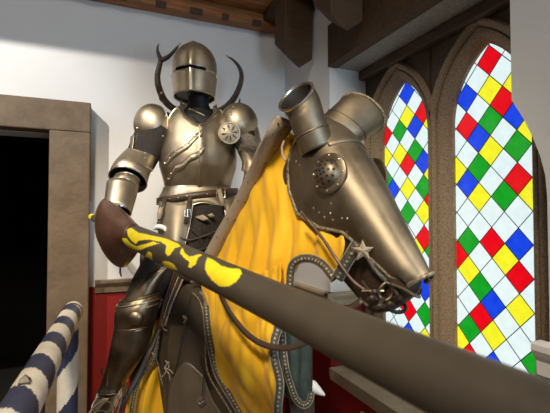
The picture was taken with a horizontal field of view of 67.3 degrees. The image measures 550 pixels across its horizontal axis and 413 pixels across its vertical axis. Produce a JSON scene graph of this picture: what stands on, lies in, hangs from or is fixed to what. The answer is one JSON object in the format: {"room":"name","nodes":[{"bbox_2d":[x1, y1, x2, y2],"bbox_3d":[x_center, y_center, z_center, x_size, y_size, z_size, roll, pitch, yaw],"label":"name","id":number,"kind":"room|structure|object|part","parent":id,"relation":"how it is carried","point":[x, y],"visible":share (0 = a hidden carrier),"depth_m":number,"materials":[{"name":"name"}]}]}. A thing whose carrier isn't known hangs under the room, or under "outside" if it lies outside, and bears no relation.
{"room":"historic interior","nodes":[
{"label":"historic interior","id":0,"kind":"room"},
{"bbox_2d":[0,135,48,412],"bbox_3d":[-2.448,0.340,3.576,1.735,2.620,2.540,1,-2,-23],"label":"doorway","id":1,"kind":"structure","parent":0,"point":[24,161],"depth_m":4.74,"materials":[{"name":"black"}]},
{"bbox_2d":[0,0,284,412],"bbox_3d":[-1.826,-0.451,2.644,5.050,4.150,0.200,1,-2,-23],"label":"wall","id":2,"kind":"structure","parent":0,"point":[102,55],"depth_m":2.82,"materials":[{"name":"paint"}]},
{"bbox_2d":[0,94,90,412],"bbox_3d":[-1.963,0.469,2.382,1.625,2.295,0.130,1,-2,-23],"label":"door frame","id":3,"kind":"structure","parent":2,"relation":"in","point":[67,123],"depth_m":2.60,"materials":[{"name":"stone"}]},
{"bbox_2d":[95,278,131,292],"bbox_3d":[-0.553,0.544,3.013,1.395,0.090,0.045,1,-2,-23],"label":"trim","id":4,"kind":"structure","parent":2,"relation":"attached to","point":[106,285],"depth_m":2.78,"materials":[{"name":"brown wood"}]},
{"bbox_2d":[90,0,274,34],"bbox_3d":[-1.957,-1.545,2.338,4.550,0.280,0.320,1,-2,-23],"label":"ceiling beam","id":5,"kind":"structure","parent":2,"relation":"attached to","point":[241,13],"depth_m":3.01,"materials":[{"name":"brown wood"}]},
{"bbox_2d":[155,0,165,8],"bbox_3d":[-0.791,-1.401,2.865,0.070,0.038,0.035,1,-2,-23],"label":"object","id":6,"kind":"structure","parent":5,"relation":"attached to","point":[159,4],"depth_m":2.85,"materials":[{"name":"brown wood"}]},
{"bbox_2d":[189,7,202,15],"bbox_3d":[-0.565,-1.399,2.960,0.090,0.038,0.035,1,-2,-23],"label":"block","id":7,"kind":"object","parent":5,"relation":"attached to","point":[196,11],"depth_m":2.95,"materials":[{"name":"brown wood"}]},
{"bbox_2d":[221,13,228,20],"bbox_3d":[-0.367,-1.397,3.042,0.050,0.038,0.035,1,-2,-23],"label":"block","id":8,"kind":"object","parent":5,"relation":"attached to","point":[225,16],"depth_m":3.03,"materials":[{"name":"brown wood"}]},
{"bbox_2d":[252,19,260,26],"bbox_3d":[-0.141,-1.394,3.136,0.070,0.038,0.035,1,-2,-23],"label":"block","id":9,"kind":"object","parent":5,"relation":"attached to","point":[255,22],"depth_m":3.12,"materials":[{"name":"brown wood"}]},
{"bbox_2d":[263,0,279,22],"bbox_3d":[0.139,-1.550,2.881,0.207,0.240,0.930,1,-2,-23],"label":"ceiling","id":10,"kind":"structure","parent":5,"relation":"attached to","point":[269,13],"depth_m":3.06,"materials":[{"name":"brown wood"}]},
{"bbox_2d":[275,0,311,67],"bbox_3d":[0.128,-1.185,2.898,0.207,0.488,0.190,1,-2,-23],"label":"beam","id":11,"kind":"structure","parent":10,"relation":"hanging from","point":[293,18],"depth_m":2.81,"materials":[{"name":"brown wood"}]},
{"bbox_2d":[314,0,362,30],"bbox_3d":[0.356,-1.310,2.352,0.207,0.709,0.200,1,-2,-23],"label":"beam","id":12,"kind":"structure","parent":10,"relation":"hanging from","point":[346,14],"depth_m":2.26,"materials":[{"name":"brown wood"}]},
{"bbox_2d":[154,43,243,110],"bbox_3d":[-0.537,-0.781,2.804,0.572,0.460,0.513,1,-2,-23],"label":"antler mount","id":13,"kind":"object","parent":2,"relation":"attached to","point":[162,97],"visible":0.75,"depth_m":2.63,"materials":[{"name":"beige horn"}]},
{"bbox_2d":[285,0,376,412],"bbox_3d":[0.716,-0.457,2.445,0.490,4.150,2.120,1,-2,-23],"label":"wall","id":14,"kind":"structure","parent":0,"point":[330,84],"depth_m":2.75,"materials":[{"name":"paint"}]},
{"bbox_2d":[292,280,333,301],"bbox_3d":[0.205,0.603,2.946,0.045,0.090,0.750,1,-2,-23],"label":"trim","id":15,"kind":"structure","parent":14,"relation":"attached to","point":[307,288],"depth_m":2.82,"materials":[{"name":"wood"}]},
{"bbox_2d":[324,291,357,304],"bbox_3d":[0.472,0.595,2.670,0.325,0.090,0.045,1,-2,-23],"label":"trim","id":16,"kind":"structure","parent":14,"relation":"attached to","point":[341,297],"depth_m":2.65,"materials":[{"name":"wood"}]},
{"bbox_2d":[329,365,423,412],"bbox_3d":[0.755,1.044,2.019,0.292,0.075,1.440,1,-2,-23],"label":"sill","id":17,"kind":"structure","parent":14,"relation":"attached to","point":[377,398],"depth_m":2.28,"materials":[{"name":"wood"}]},
{"bbox_2d":[328,0,442,67],"bbox_3d":[0.704,-1.065,1.914,0.072,0.275,1.716,1,-2,-23],"label":"lintel","id":18,"kind":"object","parent":14,"relation":"attached to","point":[381,18],"visible":1,"depth_m":2.26,"materials":[{"name":"brown wood"}]},
{"bbox_2d":[366,6,541,376],"bbox_3d":[1.006,-0.096,2.128,0.230,2.250,1.530,1,-2,-23],"label":"wall","id":19,"kind":"structure","parent":14,"relation":"in","point":[428,63],"depth_m":2.22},
{"bbox_2d":[364,62,438,339],"bbox_3d":[0.766,0.042,2.484,0.116,1.856,0.638,1,-2,-23],"label":"window","id":20,"kind":"structure","parent":19,"relation":"attached to","point":[402,144],"depth_m":2.45,"materials":[{"name":"glass"}]},
{"bbox_3d":[0.804,0.104,2.498,0.005,1.732,0.426,1,-2,-23],"label":"stained glass","id":21,"kind":"part","parent":20,"relation":"part of","materials":[{"name":"multicoloured glass"}]},
{"bbox_2d":[359,0,509,80],"bbox_3d":[0.876,-0.894,2.086,0.060,0.063,1.510,1,-2,-23],"label":"trim panel","id":22,"kind":"object","parent":19,"relation":"attached to","point":[486,8],"visible":1,"depth_m":2.13,"materials":[{"name":"brown wood"}]},
{"bbox_2d":[339,0,549,379],"bbox_3d":[0.843,0.003,2.047,0.310,1.911,1.510,1,-2,-23],"label":"window","id":23,"kind":"structure","parent":19,"relation":"attached to","point":[490,226],"depth_m":1.98,"materials":[{"name":"glass"}]},
{"bbox_3d":[1.030,0.086,1.954,0.005,1.737,0.432,1,-2,-23],"label":"stained glass","id":24,"kind":"part","parent":23,"relation":"part of","materials":[{"name":"multicoloured glass"}]},
{"bbox_2d":[510,0,549,320],"bbox_3d":[1.850,-0.533,-0.280,0.490,4.150,4.034,1,-2,-23],"label":"wall pier","id":25,"kind":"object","parent":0,"point":[529,19],"visible":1,"depth_m":1.41,"materials":[{"name":"paint"}]},
{"bbox_2d":[531,340,549,377],"bbox_3d":[1.600,0.451,-0.408,0.050,0.115,3.840,1,-2,-23],"label":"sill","id":26,"kind":"object","parent":25,"relation":"attached to","point":[540,349],"visible":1,"depth_m":1.33,"materials":[{"name":"paint"}]},
{"bbox_3d":[-1.038,1.633,1.148,5.400,0.100,9.000,1,-2,-23],"label":"floor","id":27,"kind":"structure","parent":0,"visible":0},
{"bbox_2d":[0,301,82,412],"bbox_3d":[-0.460,0.974,0.610,0.089,1.186,2.732,1,-2,-20],"label":"barrier","id":28,"kind":"object","parent":27,"relation":"on","point":[57,353],"visible":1,"depth_m":1.26,"materials":[{"name":"wood"}]},
{"bbox_3d":[-0.860,1.056,1.704,0.080,1.084,0.080,1,-2,-23],"label":"post","id":29,"kind":"part","parent":28,"relation":"part of","materials":[{"name":"paint"}]},
{"bbox_2d":[124,81,434,412],"bbox_3d":[-0.226,0.598,1.849,0.601,2.018,1.984,1,-2,-36],"label":"horse","id":30,"kind":"object","parent":27,"relation":"on","point":[316,195],"visible":0.86,"depth_m":1.48},
{"bbox_3d":[-0.639,0.834,2.040,0.180,0.401,0.018,0,-2,15],"label":"patterned trim","id":31,"kind":"part","parent":30,"relation":"part of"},
{"bbox_2d":[89,40,260,412],"bbox_3d":[-0.376,0.082,2.193,1.121,1.942,0.573,1,-2,-23],"label":"suit","id":32,"kind":"object","parent":30,"relation":"on","point":[194,146],"visible":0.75,"depth_m":2.11,"materials":[{"name":"silver metal"}]},
{"bbox_3d":[-0.479,-0.293,2.121,0.217,0.205,0.041,0,-2,11],"label":"flute plate","id":33,"kind":"part","parent":32,"relation":"part of","materials":[{"name":"metal"}]},
{"bbox_3d":[-0.469,-0.213,2.123,0.217,0.205,0.046,-1,-2,18],"label":"flute plate","id":34,"kind":"part","parent":32,"relation":"part of","materials":[{"name":"metal"}]},
{"bbox_3d":[-0.404,-0.487,2.199,0.313,0.162,0.134,0,-2,-13],"label":"collar plate","id":35,"kind":"part","parent":32,"relation":"part of","materials":[{"name":"metal"}]},
{"bbox_2d":[88,199,549,412],"bbox_3d":[-0.261,0.129,1.167,0.173,0.379,3.373,1,-2,-33],"label":"lance","id":36,"kind":"object","parent":32,"relation":"attached to","point":[432,375],"visible":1,"depth_m":0.55,"materials":[{"name":"paint"}]},
{"bbox_3d":[-0.335,0.966,1.834,0.427,0.545,0.062,-1,-2,26],"label":"shoulder plate","id":37,"kind":"part","parent":30,"relation":"part of","materials":[{"name":"leather"}]},
{"bbox_3d":[-0.200,0.674,1.694,0.292,0.493,0.049,-1,-2,37],"label":"patterned trim","id":38,"kind":"part","parent":30,"relation":"part of","materials":[{"name":"fabric"}]},
{"bbox_3d":[0.019,0.613,1.415,0.076,0.496,0.052,1,-2,-23],"label":"patterned trim","id":39,"kind":"part","parent":30,"relation":"part of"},
{"bbox_3d":[0.031,-0.197,1.467,0.018,0.078,0.025,1,-2,-23],"label":"gold cord","id":40,"kind":"part","parent":30,"relation":"part of","materials":[{"name":"beige leather"}]},
{"bbox_3d":[0.089,0.584,1.532,0.033,0.336,0.183,-2,-2,44],"label":"patterned trim","id":41,"kind":"part","parent":30,"relation":"part of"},
{"bbox_3d":[0.122,0.217,1.363,0.029,0.113,0.214,2,-2,-44],"label":"patterned trim","id":42,"kind":"part","parent":30,"relation":"part of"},
{"bbox_3d":[0.228,-0.253,1.424,0.182,0.133,0.139,1,-2,-36],"label":"crown plate","id":43,"kind":"part","parent":30,"relation":"part of","materials":[{"name":"metal"}]},
{"bbox_3d":[0.218,0.166,1.249,0.102,0.131,0.021,-1,-2,42],"label":"patterned trim","id":44,"kind":"part","parent":30,"relation":"part of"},
{"bbox_3d":[0.277,0.272,1.179,0.081,0.037,0.015,-1,-2,38],"label":"curb chain","id":45,"kind":"part","parent":30,"relation":"part of","materials":[{"name":"metal"}]}
]}

